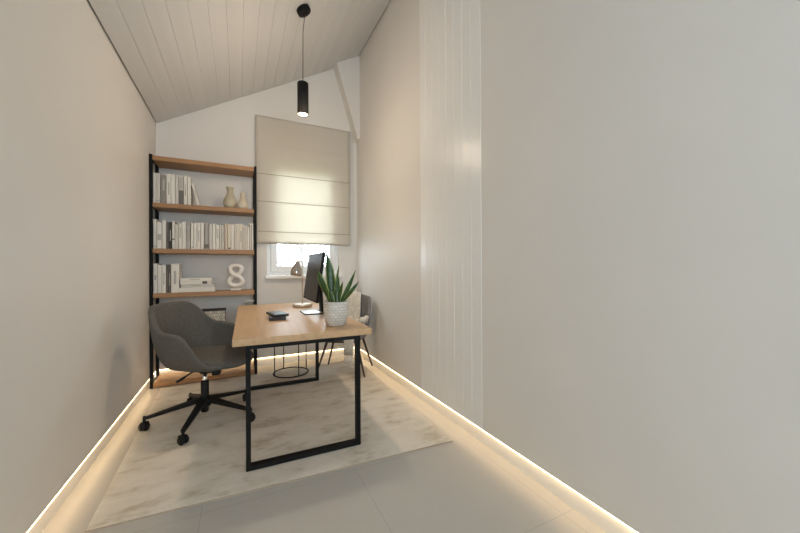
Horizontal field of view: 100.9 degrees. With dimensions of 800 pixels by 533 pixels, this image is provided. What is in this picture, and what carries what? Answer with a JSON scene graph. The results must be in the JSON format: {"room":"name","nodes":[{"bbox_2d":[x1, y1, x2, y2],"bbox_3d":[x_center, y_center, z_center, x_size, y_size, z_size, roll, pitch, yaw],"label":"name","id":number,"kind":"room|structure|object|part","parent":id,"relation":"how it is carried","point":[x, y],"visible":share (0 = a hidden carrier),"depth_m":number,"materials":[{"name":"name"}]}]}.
{"room":"home office","nodes":[
{"label":"home office","id":0,"kind":"room"},
{"bbox_2d":[0,0,155,532],"bbox_3d":[-1.032,-0.234,0.214,0.140,2.584,7.090,0,0,-26],"label":"wall","id":1,"kind":"structure","parent":0,"point":[78,135],"depth_m":1.62,"materials":[{"name":"paint"}]},
{"bbox_2d":[28,373,154,532],"bbox_3d":[-1.031,1.107,0.208,0.127,0.097,7.090,0,0,-26],"label":"baseboard","id":2,"kind":"structure","parent":1,"relation":"attached to","point":[41,523],"depth_m":1.81,"materials":[{"name":"white wood"}]},
{"bbox_2d":[27,371,155,532],"bbox_3d":[-0.973,1.060,0.248,0.013,0.004,7.070,0,0,-26],"label":"light strip","id":3,"kind":"object","parent":1,"relation":"attached to","point":[155,371],"visible":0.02,"depth_m":1.77,"materials":[{"name":"white plastic"}]},
{"bbox_2d":[88,1,155,120],"bbox_3d":[-0.001,-2.225,0.728,2.656,1.672,7.570,0,0,-26],"label":"trim","id":4,"kind":"structure","parent":0,"point":[88,1],"depth_m":2.34,"materials":[{"name":"grey"}]},
{"bbox_2d":[88,0,389,122],"bbox_3d":[0.001,-2.125,0.725,2.156,1.234,7.084,0,0,-26],"label":"ceiling","id":5,"kind":"structure","parent":0,"point":[183,57],"depth_m":2.90,"materials":[{"name":"paint"}]},
{"bbox_2d":[297,4,310,116],"bbox_3d":[-0.820,-1.760,2.824,0.117,0.938,0.116,0,0,-26],"label":"pendant lamp","id":6,"kind":"object","parent":5,"relation":"hanging from","point":[303,10],"visible":1,"depth_m":2.79,"materials":[{"name":"black metal"}]},
{"bbox_3d":[-0.827,-1.427,2.819,0.092,0.272,0.092,0,0,-26],"label":"lamp shade","id":7,"kind":"part","parent":6,"relation":"part of","materials":[{"name":"black metal"}]},
{"bbox_2d":[156,69,356,369],"bbox_3d":[-1.585,-0.835,3.971,2.176,3.810,0.140,0,0,-26],"label":"wall","id":8,"kind":"structure","parent":0,"point":[224,133],"depth_m":3.77,"materials":[{"name":"paint"}]},
{"bbox_2d":[155,348,354,376],"bbox_3d":[-1.578,1.119,3.972,2.202,0.097,0.127,0,0,-26],"label":"baseboard","id":9,"kind":"structure","parent":8,"relation":"attached to","point":[340,352],"depth_m":4.01,"materials":[{"name":"white"}]},
{"bbox_2d":[162,347,354,369],"bbox_3d":[-1.548,1.072,3.910,2.168,0.004,0.013,0,0,-26],"label":"light strip","id":10,"kind":"object","parent":8,"relation":"attached to","point":[354,347],"visible":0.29,"depth_m":4.03,"materials":[{"name":"white plastic"}]},
{"bbox_2d":[265,244,341,278],"bbox_3d":[-1.194,-0.560,4.109,0.909,1.408,0.155,0,0,-26],"label":"window","id":11,"kind":"structure","parent":8,"relation":"in","point":[274,271],"depth_m":3.99,"materials":[{"name":"white"}]},
{"bbox_3d":[-1.208,-0.576,4.137,0.775,1.286,0.063,0,0,-26],"label":"sash","id":12,"kind":"part","parent":11,"relation":"part of","materials":[{"name":"white"}]},
{"bbox_3d":[-1.177,0.127,4.078,0.909,0.034,0.091,0,0,-26],"label":"sill","id":13,"kind":"part","parent":11,"relation":"part of","materials":[{"name":"white paint"}]},
{"bbox_2d":[255,114,351,245],"bbox_3d":[-1.140,-1.010,4.077,1.176,1.486,0.059,0,0,-26],"label":"blind","id":14,"kind":"object","parent":8,"relation":"attached to","point":[303,170],"visible":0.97,"depth_m":4.03,"materials":[{"name":"fabric"}]},
{"bbox_2d":[334,56,359,142],"bbox_3d":[-0.684,-2.175,4.258,0.297,1.077,0.150,0,0,-26],"label":"trim","id":15,"kind":"structure","parent":8,"relation":"attached to","point":[347,72],"depth_m":4.22,"materials":[{"name":"paint"}]},
{"bbox_2d":[41,354,606,532],"bbox_3d":[0.016,1.212,0.720,2.456,0.120,7.370,0,0,-26],"label":"floor","id":16,"kind":"structure","parent":0,"point":[461,485],"depth_m":1.63,"materials":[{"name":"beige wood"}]},
{"bbox_2d":[149,154,256,388],"bbox_3d":[-2.030,0.044,3.490,0.943,2.248,0.290,0,0,-26],"label":"bookcase","id":17,"kind":"object","parent":16,"relation":"on","point":[162,380],"visible":0.8,"depth_m":3.39,"materials":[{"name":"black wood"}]},
{"bbox_3d":[-2.384,0.045,3.170,0.026,2.248,0.026,0,0,-26],"label":"post","id":18,"kind":"part","parent":17,"relation":"part of","materials":[{"name":"black metal"}]},
{"bbox_2d":[153,173,155,202],"bbox_3d":[-2.414,-0.760,3.280,0.020,0.291,0.200,0,0,-26],"label":"book","id":19,"kind":"object","parent":17,"relation":"on","point":[154,174],"visible":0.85,"depth_m":3.19,"materials":[{"name":"white paper"}]},
{"bbox_2d":[153,219,160,248],"bbox_3d":[-2.409,-0.316,3.280,0.026,0.285,0.201,0,0,-26],"label":"book","id":20,"kind":"object","parent":17,"relation":"on","point":[155,221],"visible":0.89,"depth_m":3.19,"materials":[{"name":"white paper"}]},
{"bbox_3d":[-2.500,0.046,3.406,0.026,2.248,0.026,0,0,-26],"label":"post","id":21,"kind":"part","parent":17,"relation":"part of","materials":[{"name":"black metal"}]},
{"bbox_2d":[153,264,161,292],"bbox_3d":[-2.405,0.115,3.280,0.031,0.288,0.201,0,0,-26],"label":"book","id":22,"kind":"object","parent":17,"relation":"on","point":[155,266],"visible":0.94,"depth_m":3.19,"materials":[{"name":"white paper"}]},
{"bbox_2d":[156,173,160,202],"bbox_3d":[-2.387,-0.760,3.293,0.035,0.291,0.201,0,0,-26],"label":"book","id":23,"kind":"object","parent":17,"relation":"on","point":[158,175],"visible":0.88,"depth_m":3.20,"materials":[{"name":"grey paper"}]},
{"bbox_2d":[157,222,161,248],"bbox_3d":[-2.374,-0.301,3.289,0.037,0.257,0.186,0,0,-26],"label":"book","id":24,"kind":"object","parent":17,"relation":"on","point":[159,224],"visible":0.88,"depth_m":3.21,"materials":[{"name":"white paper"}]},
{"bbox_2d":[158,265,161,292],"bbox_3d":[-2.373,0.123,3.294,0.032,0.272,0.196,0,0,-26],"label":"book","id":25,"kind":"object","parent":17,"relation":"on","point":[159,266],"visible":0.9,"depth_m":3.21,"materials":[{"name":"white paper"}]},
{"bbox_2d":[161,175,166,202],"bbox_3d":[-2.348,-0.753,3.312,0.040,0.276,0.200,0,0,-26],"label":"book","id":26,"kind":"object","parent":17,"relation":"on","point":[163,177],"visible":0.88,"depth_m":3.22,"materials":[{"name":"grey paper"}]},
{"bbox_2d":[162,265,165,292],"bbox_3d":[-2.342,0.123,3.309,0.030,0.272,0.197,0,0,-26],"label":"book","id":27,"kind":"object","parent":17,"relation":"on","point":[163,266],"visible":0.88,"depth_m":3.22,"materials":[{"name":"white paper"}]},
{"bbox_2d":[162,220,167,248],"bbox_3d":[-2.343,-0.312,3.313,0.031,0.279,0.200,0,0,-26],"label":"book","id":28,"kind":"object","parent":17,"relation":"on","point":[164,237],"visible":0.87,"depth_m":3.22,"materials":[{"name":"white paper"}]},
{"bbox_2d":[166,222,168,248],"bbox_3d":[-2.316,-0.305,3.321,0.019,0.264,0.190,0,0,-26],"label":"book","id":29,"kind":"object","parent":17,"relation":"on","point":[167,223],"visible":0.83,"depth_m":3.23,"materials":[{"name":"grey paper"}]},
{"bbox_2d":[166,264,169,292],"bbox_3d":[-2.319,0.119,3.323,0.016,0.279,0.200,0,0,-26],"label":"book","id":30,"kind":"object","parent":17,"relation":"on","point":[167,265],"visible":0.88,"depth_m":3.23,"materials":[{"name":"grey paper"}]},
{"bbox_2d":[166,174,170,203],"bbox_3d":[-2.312,-0.761,3.330,0.035,0.291,0.201,0,0,-26],"label":"book","id":31,"kind":"object","parent":17,"relation":"on","point":[168,176],"visible":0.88,"depth_m":3.24,"materials":[{"name":"white paper"}]},
{"bbox_2d":[169,265,170,292],"bbox_3d":[-2.302,0.120,3.330,0.016,0.277,0.200,0,0,-26],"label":"book","id":32,"kind":"object","parent":17,"relation":"on","point":[169,265],"visible":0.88,"depth_m":3.24,"materials":[{"name":"grey paper"}]},
{"bbox_2d":[169,222,171,248],"bbox_3d":[-2.295,-0.304,3.330,0.022,0.262,0.189,0,0,-26],"label":"book","id":33,"kind":"object","parent":17,"relation":"on","point":[170,223],"visible":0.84,"depth_m":3.25,"materials":[{"name":"grey paper"}]},
{"bbox_2d":[171,174,175,203],"bbox_3d":[-2.279,-0.761,3.346,0.031,0.292,0.200,0,0,-26],"label":"book","id":34,"kind":"object","parent":17,"relation":"on","point":[173,201],"visible":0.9,"depth_m":3.26,"materials":[{"name":"white paper"}]},
{"bbox_2d":[172,221,177,248],"bbox_3d":[-2.274,-0.309,3.344,0.020,0.272,0.197,0,0,-26],"label":"book","id":35,"kind":"object","parent":17,"relation":"on","point":[173,222],"visible":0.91,"depth_m":3.26,"materials":[{"name":"white paper"}]},
{"bbox_2d":[171,264,181,292],"bbox_3d":[-2.262,0.117,3.350,0.065,0.283,0.201,0,0,-26],"label":"book","id":36,"kind":"object","parent":17,"relation":"on","point":[176,269],"visible":0.97,"depth_m":3.26,"materials":[{"name":"white paper"}]},
{"bbox_2d":[175,176,178,203],"bbox_3d":[-2.250,-0.757,3.361,0.026,0.283,0.200,0,0,-26],"label":"book","id":37,"kind":"object","parent":17,"relation":"on","point":[176,177],"visible":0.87,"depth_m":3.27,"materials":[{"name":"grey paper"}]},
{"bbox_2d":[175,224,178,248],"bbox_3d":[-2.246,-0.296,3.348,0.028,0.246,0.177,0,0,-26],"label":"book","id":38,"kind":"object","parent":17,"relation":"on","point":[176,225],"visible":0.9,"depth_m":3.27,"materials":[{"name":"grey paper"}]},
{"bbox_2d":[179,223,181,248],"bbox_3d":[-2.220,-0.300,3.363,0.026,0.253,0.183,0,0,-26],"label":"book","id":39,"kind":"object","parent":17,"relation":"on","point":[180,224],"visible":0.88,"depth_m":3.28,"materials":[{"name":"white paper"}]},
{"bbox_2d":[179,176,183,203],"bbox_3d":[-2.219,-0.757,3.376,0.037,0.284,0.201,0,0,-26],"label":"book","id":40,"kind":"object","parent":17,"relation":"on","point":[181,178],"visible":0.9,"depth_m":3.29,"materials":[{"name":"grey paper"}]},
{"bbox_2d":[182,222,185,248],"bbox_3d":[-2.195,-0.311,3.384,0.031,0.274,0.197,0,0,-26],"label":"book","id":41,"kind":"object","parent":17,"relation":"on","point":[183,223],"visible":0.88,"depth_m":3.29,"materials":[{"name":"white paper"}]},
{"bbox_2d":[184,176,187,204],"bbox_3d":[-2.186,-0.759,3.392,0.027,0.288,0.201,0,0,-26],"label":"book","id":42,"kind":"object","parent":17,"relation":"on","point":[185,177],"visible":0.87,"depth_m":3.30,"materials":[{"name":"white paper"}]},
{"bbox_2d":[186,222,190,248],"bbox_3d":[-2.162,-0.308,3.397,0.034,0.268,0.194,0,0,-26],"label":"book","id":43,"kind":"object","parent":17,"relation":"on","point":[188,224],"visible":0.89,"depth_m":3.31,"materials":[{"name":"grey paper"}]},
{"bbox_2d":[188,177,192,204],"bbox_3d":[-2.158,-0.756,3.406,0.028,0.281,0.200,0,0,-26],"label":"book","id":44,"kind":"object","parent":17,"relation":"on","point":[190,181],"visible":0.94,"depth_m":3.32,"materials":[{"name":"white paper"}]},
{"bbox_2d":[191,223,193,248],"bbox_3d":[-2.131,-0.304,3.410,0.023,0.261,0.188,0,0,-26],"label":"book","id":45,"kind":"object","parent":17,"relation":"on","point":[192,224],"visible":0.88,"depth_m":3.33,"materials":[{"name":"white paper"}]},
{"bbox_2d":[194,223,196,248],"bbox_3d":[-2.108,-0.307,3.423,0.025,0.266,0.191,0,0,-26],"label":"book","id":46,"kind":"object","parent":17,"relation":"on","point":[195,224],"visible":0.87,"depth_m":3.34,"materials":[{"name":"white paper"}]},
{"bbox_2d":[191,184,199,204],"bbox_3d":[-2.101,-0.728,3.409,0.072,0.220,0.151,0,0,-26],"label":"book","id":47,"kind":"object","parent":17,"relation":"on","point":[193,186],"visible":0.94,"depth_m":3.35,"materials":[{"name":"white paper"}]},
{"bbox_2d":[179,286,215,291],"bbox_3d":[-2.100,0.235,3.444,0.310,0.046,0.200,0,0,-26],"label":"book","id":48,"kind":"object","parent":17,"relation":"on","point":[190,289],"visible":0.96,"depth_m":3.36,"materials":[{"name":"white paper"}]},
{"bbox_2d":[181,283,214,287],"bbox_3d":[-2.099,0.197,3.449,0.288,0.030,0.201,0,0,-26],"label":"book","id":49,"kind":"object","parent":48,"relation":"on","point":[212,284],"visible":0.97,"depth_m":3.36,"materials":[{"name":"grey paper"}]},
{"bbox_2d":[180,281,211,284],"bbox_3d":[-2.109,0.164,3.439,0.270,0.034,0.201,0,0,-26],"label":"book","id":50,"kind":"object","parent":49,"relation":"on","point":[181,282],"visible":0.95,"depth_m":3.34,"materials":[{"name":"white paper"}]},
{"bbox_2d":[180,277,212,280],"bbox_3d":[-2.109,0.131,3.444,0.279,0.030,0.201,0,0,-26],"label":"book","id":51,"kind":"object","parent":50,"relation":"on","point":[193,278],"visible":1,"depth_m":3.37,"materials":[{"name":"white paper"}]},
{"bbox_2d":[197,223,200,248],"bbox_3d":[-2.082,-0.309,3.438,0.027,0.271,0.196,0,0,-26],"label":"book","id":52,"kind":"object","parent":17,"relation":"on","point":[198,224],"visible":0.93,"depth_m":3.35,"materials":[{"name":"white paper"}]},
{"bbox_2d":[201,223,204,248],"bbox_3d":[-2.054,-0.309,3.451,0.028,0.270,0.194,0,0,-26],"label":"book","id":53,"kind":"object","parent":17,"relation":"on","point":[202,224],"visible":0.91,"depth_m":3.37,"materials":[{"name":"white paper"}]},
{"bbox_3d":[-2.035,-1.046,3.491,0.890,0.044,0.284,0,0,-26],"label":"shelf","id":54,"kind":"part","parent":17,"relation":"part of","materials":[{"name":"brown wood"}]},
{"bbox_3d":[-2.029,0.280,3.488,0.890,0.044,0.284,0,0,-26],"label":"shelf","id":55,"kind":"part","parent":17,"relation":"part of","materials":[{"name":"brown wood"}]},
{"bbox_3d":[-2.031,-0.152,3.489,0.890,0.044,0.284,0,0,-26],"label":"shelf","id":56,"kind":"part","parent":17,"relation":"part of","materials":[{"name":"brown wood"}]},
{"bbox_3d":[-2.033,-0.594,3.490,0.890,0.044,0.284,0,0,-26],"label":"shelf","id":57,"kind":"part","parent":17,"relation":"part of","materials":[{"name":"brown wood"}]},
{"bbox_3d":[-2.024,1.138,3.486,0.890,0.044,0.284,0,0,-26],"label":"shelf","id":58,"kind":"part","parent":17,"relation":"part of","materials":[{"name":"brown wood"}]},
{"bbox_2d":[204,223,208,248],"bbox_3d":[-2.019,-0.307,3.466,0.038,0.265,0.192,0,0,-26],"label":"book","id":59,"kind":"object","parent":17,"relation":"on","point":[206,226],"visible":0.9,"depth_m":3.38,"materials":[{"name":"grey paper"}]},
{"bbox_2d":[209,224,212,248],"bbox_3d":[-1.986,-0.305,3.481,0.027,0.262,0.188,0,0,-26],"label":"book","id":60,"kind":"object","parent":17,"relation":"on","point":[210,225],"visible":0.91,"depth_m":3.40,"materials":[{"name":"grey paper"}]},
{"bbox_2d":[202,308,225,320],"bbox_3d":[-1.974,0.576,3.506,0.228,0.247,0.178,0,0,-26],"label":"storage box","id":61,"kind":"object","parent":17,"relation":"on","point":[215,313],"visible":0.47,"depth_m":3.46,"materials":[{"name":"wicker"}]},
{"bbox_3d":[-1.975,0.459,3.507,0.228,0.012,0.178,0,0,-26],"label":"lid","id":62,"kind":"part","parent":61,"relation":"part of","materials":[{"name":"grey"}]},
{"bbox_2d":[213,224,215,249],"bbox_3d":[-1.960,-0.308,3.496,0.027,0.267,0.192,0,0,-26],"label":"book","id":63,"kind":"object","parent":17,"relation":"on","point":[214,225],"visible":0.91,"depth_m":3.41,"materials":[{"name":"white paper"}]},
{"bbox_2d":[216,225,218,249],"bbox_3d":[-1.930,-0.301,3.505,0.026,0.253,0.183,0,0,-26],"label":"book","id":64,"kind":"object","parent":17,"relation":"on","point":[217,226],"visible":0.91,"depth_m":3.42,"materials":[{"name":"white paper"}]},
{"bbox_2d":[219,225,221,249],"bbox_3d":[-1.906,-0.303,3.518,0.020,0.257,0.185,0,0,-26],"label":"book","id":65,"kind":"object","parent":17,"relation":"on","point":[220,226],"visible":0.94,"depth_m":3.44,"materials":[{"name":"grey paper"}]},
{"bbox_2d":[222,225,224,249],"bbox_3d":[-1.885,-0.301,3.527,0.020,0.253,0.183,0,0,-26],"label":"book","id":66,"kind":"object","parent":17,"relation":"on","point":[223,236],"visible":0.94,"depth_m":3.45,"materials":[{"name":"grey paper"}]},
{"bbox_2d":[224,223,227,249],"bbox_3d":[-1.863,-0.313,3.548,0.029,0.277,0.200,0,0,-26],"label":"book","id":67,"kind":"object","parent":17,"relation":"on","point":[225,224],"visible":0.94,"depth_m":3.46,"materials":[{"name":"beige paper"}]},
{"bbox_2d":[228,225,230,249],"bbox_3d":[-1.833,-0.307,3.557,0.026,0.265,0.191,0,0,-26],"label":"book","id":68,"kind":"object","parent":17,"relation":"on","point":[229,226],"visible":0.95,"depth_m":3.47,"materials":[{"name":"beige paper"}]},
{"bbox_2d":[223,186,236,207],"bbox_3d":[-1.810,-0.730,3.521,0.132,0.226,0.132,0,0,-26],"label":"vase","id":69,"kind":"object","parent":17,"relation":"on","point":[229,201],"visible":0.88,"depth_m":3.48,"materials":[{"name":"beige ceramic"}]},
{"bbox_2d":[231,225,233,249],"bbox_3d":[-1.807,-0.308,3.571,0.027,0.266,0.192,0,0,-26],"label":"book","id":70,"kind":"object","parent":17,"relation":"on","point":[232,226],"visible":0.94,"depth_m":3.48,"materials":[{"name":"white paper"}]},
{"bbox_2d":[234,224,236,249],"bbox_3d":[-1.784,-0.312,3.585,0.018,0.274,0.197,0,0,-26],"label":"book","id":71,"kind":"object","parent":17,"relation":"on","point":[234,224],"visible":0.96,"depth_m":3.50,"materials":[{"name":"beige paper"}]},
{"bbox_2d":[227,263,244,290],"bbox_3d":[-1.775,0.110,3.573,0.175,0.294,0.073,0,0,-22],"label":"sculpture","id":72,"kind":"object","parent":17,"relation":"on","point":[232,273],"visible":1,"depth_m":3.56,"materials":[{"name":"white ceramic"}]},
{"bbox_2d":[237,224,238,249],"bbox_3d":[-1.765,-0.313,3.595,0.018,0.275,0.198,0,0,-26],"label":"book","id":73,"kind":"object","parent":17,"relation":"on","point":[237,224],"visible":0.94,"depth_m":3.51,"materials":[{"name":"white paper"}]},
{"bbox_2d":[239,224,242,249],"bbox_3d":[-1.738,-0.315,3.609,0.034,0.280,0.201,0,0,-26],"label":"book","id":74,"kind":"object","parent":17,"relation":"on","point":[240,225],"visible":0.93,"depth_m":3.52,"materials":[{"name":"beige paper"}]},
{"bbox_2d":[237,193,247,208],"bbox_3d":[-1.691,-0.704,3.557,0.108,0.172,0.108,0,0,-26],"label":"vase","id":75,"kind":"object","parent":17,"relation":"on","point":[242,203],"visible":0.95,"depth_m":3.53,"materials":[{"name":"beige ceramic"}]},
{"bbox_2d":[243,225,244,249],"bbox_3d":[-1.710,-0.308,3.618,0.018,0.265,0.190,0,0,-26],"label":"book","id":76,"kind":"object","parent":17,"relation":"on","point":[243,225],"visible":0.91,"depth_m":3.53,"materials":[{"name":"grey paper"}]},
{"bbox_2d":[245,226,246,249],"bbox_3d":[-1.690,-0.306,3.626,0.017,0.261,0.188,0,0,-26],"label":"book","id":77,"kind":"object","parent":17,"relation":"on","point":[245,226],"visible":0.92,"depth_m":3.54,"materials":[{"name":"beige paper"}]},
{"bbox_2d":[247,227,248,249],"bbox_3d":[-1.669,-0.301,3.632,0.020,0.250,0.180,0,0,-26],"label":"book","id":78,"kind":"object","parent":17,"relation":"on","point":[247,227],"visible":0.93,"depth_m":3.55,"materials":[{"name":"white paper"}]},
{"bbox_2d":[249,223,250,249],"bbox_3d":[-1.654,-0.321,3.651,0.016,0.290,0.200,0,0,-26],"label":"book","id":79,"kind":"object","parent":17,"relation":"on","point":[250,223],"visible":0.94,"depth_m":3.56,"materials":[{"name":"grey paper"}]},
{"bbox_2d":[251,223,252,249],"bbox_3d":[-1.636,-0.320,3.659,0.016,0.288,0.200,0,0,-26],"label":"book","id":80,"kind":"object","parent":17,"relation":"on","point":[252,223],"visible":0.94,"depth_m":3.57,"materials":[{"name":"white paper"}]},
{"bbox_3d":[-1.677,0.043,3.810,0.026,2.248,0.026,0,0,-26],"label":"post","id":81,"kind":"part","parent":17,"relation":"part of","materials":[{"name":"black metal"}]},
{"bbox_3d":[-1.561,0.042,3.573,0.026,2.248,0.026,0,0,-26],"label":"post","id":82,"kind":"part","parent":17,"relation":"part of","materials":[{"name":"black metal"}]},
{"bbox_2d":[86,360,451,532],"bbox_3d":[-1.000,1.155,2.735,2.058,0.012,2.186,0,0,-26],"label":"rug","id":83,"kind":"object","parent":16,"relation":"on","point":[156,475],"visible":0.86,"depth_m":2.21,"materials":[{"name":"fabric"}]},
{"bbox_2d":[138,301,255,445],"bbox_3d":[-1.450,0.712,2.505,0.744,0.877,0.757,0,0,9],"label":"office chair","id":84,"kind":"object","parent":83,"relation":"on","point":[185,338],"visible":0.88,"depth_m":2.46,"materials":[{"name":"grey fabric"}]},
{"bbox_3d":[-1.526,0.790,2.380,0.018,0.061,0.160,0,0,32],"label":"lever","id":85,"kind":"part","parent":84,"relation":"part of","materials":[{"name":"black plastic"}]},
{"bbox_3d":[-1.359,0.780,2.450,0.055,0.040,0.060,0,0,-17],"label":"tension knob","id":86,"kind":"part","parent":84,"relation":"part of","materials":[{"name":"black plastic"}]},
{"bbox_2d":[191,346,253,368],"bbox_3d":[-1.424,0.682,2.494,0.589,0.086,0.476,0,0,9],"label":"seat cushion","id":87,"kind":"object","parent":84,"relation":"on","point":[210,357],"depth_m":2.40,"materials":[{"name":"grey fabric"}]},
{"bbox_2d":[273,344,308,377],"bbox_3d":[-1.183,0.914,3.586,0.373,0.476,0.373,0,0,-26],"label":"side table","id":88,"kind":"object","parent":83,"relation":"on","point":[298,367],"visible":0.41,"depth_m":3.49,"materials":[{"name":"black metal"}]},
{"bbox_3d":[-1.059,0.920,3.456,0.009,0.448,0.009,0,0,-4],"label":"leg","id":89,"kind":"part","parent":88,"relation":"part of","materials":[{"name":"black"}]},
{"bbox_2d":[232,302,371,471],"bbox_3d":[-0.938,0.777,2.808,0.812,0.745,1.836,0,0,-25],"label":"desk","id":90,"kind":"object","parent":83,"relation":"on","point":[253,329],"visible":0.76,"depth_m":2.10,"materials":[{"name":"brown wood"}]},
{"bbox_2d":[269,315,285,320],"bbox_3d":[-0.953,0.393,2.571,0.120,0.022,0.240,0,0,-22],"label":"notebook","id":91,"kind":"object","parent":90,"relation":"on","point":[271,318],"visible":0.7,"depth_m":2.47,"materials":[{"name":"black leather"}]},
{"bbox_2d":[266,311,288,316],"bbox_3d":[-0.965,0.373,2.604,0.110,0.018,0.220,0,0,-38],"label":"notebook","id":92,"kind":"object","parent":91,"relation":"on","point":[271,313],"visible":1,"depth_m":2.56,"materials":[{"name":"black paper"}]},
{"bbox_3d":[-1.131,0.799,3.212,0.670,0.704,0.045,0,0,-25],"label":"leg frame","id":93,"kind":"part","parent":90,"relation":"part of","materials":[{"name":"black metal"}]},
{"bbox_2d":[290,260,311,307],"bbox_3d":[-0.991,0.171,3.320,0.213,0.469,0.190,0,0,-36],"label":"desk lamp","id":94,"kind":"object","parent":90,"relation":"on","point":[297,270],"visible":1,"depth_m":3.26,"materials":[{"name":"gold metal"}]},
{"bbox_3d":[-1.032,0.020,3.291,0.113,0.160,0.112,0,0,-36],"label":"lamp shade","id":95,"kind":"part","parent":94,"relation":"part of","materials":[{"name":"silver metal"}]},
{"bbox_3d":[-0.566,0.794,2.005,0.670,0.704,0.045,0,0,-25],"label":"leg frame","id":96,"kind":"part","parent":90,"relation":"part of","materials":[{"name":"black metal"}]},
{"bbox_2d":[300,252,324,314],"bbox_3d":[-0.751,0.146,2.864,0.180,0.516,0.565,0,0,-26],"label":"monitor","id":97,"kind":"object","parent":90,"relation":"on","point":[313,292],"visible":0.9,"depth_m":2.83,"materials":[{"name":"black plastic"}]},
{"bbox_3d":[-0.773,0.395,2.882,0.145,0.001,0.238,0,0,-26],"label":"plate","id":98,"kind":"part","parent":97,"relation":"part of","materials":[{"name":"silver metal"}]},
{"bbox_2d":[317,255,357,325],"bbox_3d":[-0.428,0.157,2.264,0.239,0.487,0.169,0,0,32],"label":"potted snake plant","id":99,"kind":"object","parent":90,"relation":"on","point":[335,308],"visible":1,"depth_m":2.24,"materials":[{"name":"green plant"}]},
{"bbox_3d":[-0.440,0.319,2.272,0.169,0.164,0.169,0,0,-26],"label":"pot","id":100,"kind":"part","parent":99,"relation":"part of","materials":[{"name":"ceramic"}]},
{"bbox_2d":[315,294,372,376],"bbox_3d":[-0.604,0.734,3.663,0.552,0.830,0.522,0,0,7],"label":"chair","id":101,"kind":"object","parent":83,"relation":"on","point":[365,300],"visible":0.15,"depth_m":3.76,"materials":[{"name":"grey fabric"}]},
{"bbox_3d":[-0.831,0.970,3.514,0.147,0.359,0.028,0,0,-27],"label":"leg","id":102,"kind":"part","parent":101,"relation":"part of","materials":[{"name":"brown metal"}]},
{"bbox_3d":[-0.794,0.971,3.835,0.141,0.359,0.027,0,0,37],"label":"leg","id":103,"kind":"part","parent":101,"relation":"part of","materials":[{"name":"brown metal"}]},
{"bbox_2d":[341,292,368,366],"bbox_3d":[-0.540,0.657,3.662,0.343,0.727,0.671,0,0,-19],"label":"throw blanket","id":104,"kind":"object","parent":101,"relation":"on","point":[354,300],"visible":0.44,"depth_m":3.59,"materials":[{"name":"beige fabric"}]},
{"bbox_3d":[-0.413,0.968,3.466,0.147,0.359,0.027,0,0,40],"label":"leg","id":105,"kind":"part","parent":101,"relation":"part of","materials":[{"name":"brown metal"}]},
{"bbox_3d":[-0.377,0.969,3.787,0.141,0.359,0.027,0,0,-23],"label":"leg","id":106,"kind":"part","parent":101,"relation":"part of","materials":[{"name":"brown metal"}]},
{"bbox_2d":[356,0,799,532],"bbox_3d":[1.046,-0.855,1.235,0.140,3.810,7.090,0,0,-26],"label":"wall","id":107,"kind":"structure","parent":0,"point":[640,159],"depth_m":1.33,"materials":[{"name":"paint"}]},
{"bbox_2d":[419,0,482,429],"bbox_3d":[0.348,-0.828,2.495,0.004,3.766,0.792,0,0,-26],"label":"wall panel","id":108,"kind":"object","parent":107,"relation":"attached to","point":[450,64],"depth_m":2.43,"materials":[{"name":"white wood"}]},
{"bbox_2d":[360,349,635,532],"bbox_3d":[1.061,1.099,1.233,0.127,0.097,7.090,0,0,-26],"label":"baseboard","id":109,"kind":"structure","parent":107,"relation":"attached to","point":[602,519],"depth_m":1.85,"materials":[{"name":"white wood"}]},
{"bbox_2d":[362,350,637,532],"bbox_3d":[0.994,1.053,1.211,0.013,0.004,7.070,0,0,-26],"label":"light strip","id":110,"kind":"object","parent":107,"relation":"attached to","point":[362,350],"visible":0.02,"depth_m":1.74,"materials":[{"name":"white plastic"}]},
{"label":"outside","id":111,"kind":"structure","parent":0,"visible":0},
{"bbox_3d":[-6.824,4.422,16.234,30.000,0.200,24.800,0,0,-26],"label":"ground","id":112,"kind":"structure","parent":111,"visible":0},
{"bbox_2d":[277,244,327,265],"bbox_3d":[-2.302,0.876,9.065,4.245,6.827,4.190,0,0,7],"label":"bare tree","id":113,"kind":"object","parent":112,"relation":"on","point":[301,255],"visible":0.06,"depth_m":8.88,"materials":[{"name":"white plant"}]},
{"bbox_2d":[280,244,327,265],"bbox_3d":[-2.330,0.659,12.845,4.089,7.280,4.075,0,0,18],"label":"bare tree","id":114,"kind":"object","parent":112,"relation":"on","point":[284,244],"visible":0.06,"depth_m":12.47,"materials":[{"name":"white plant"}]}
]}

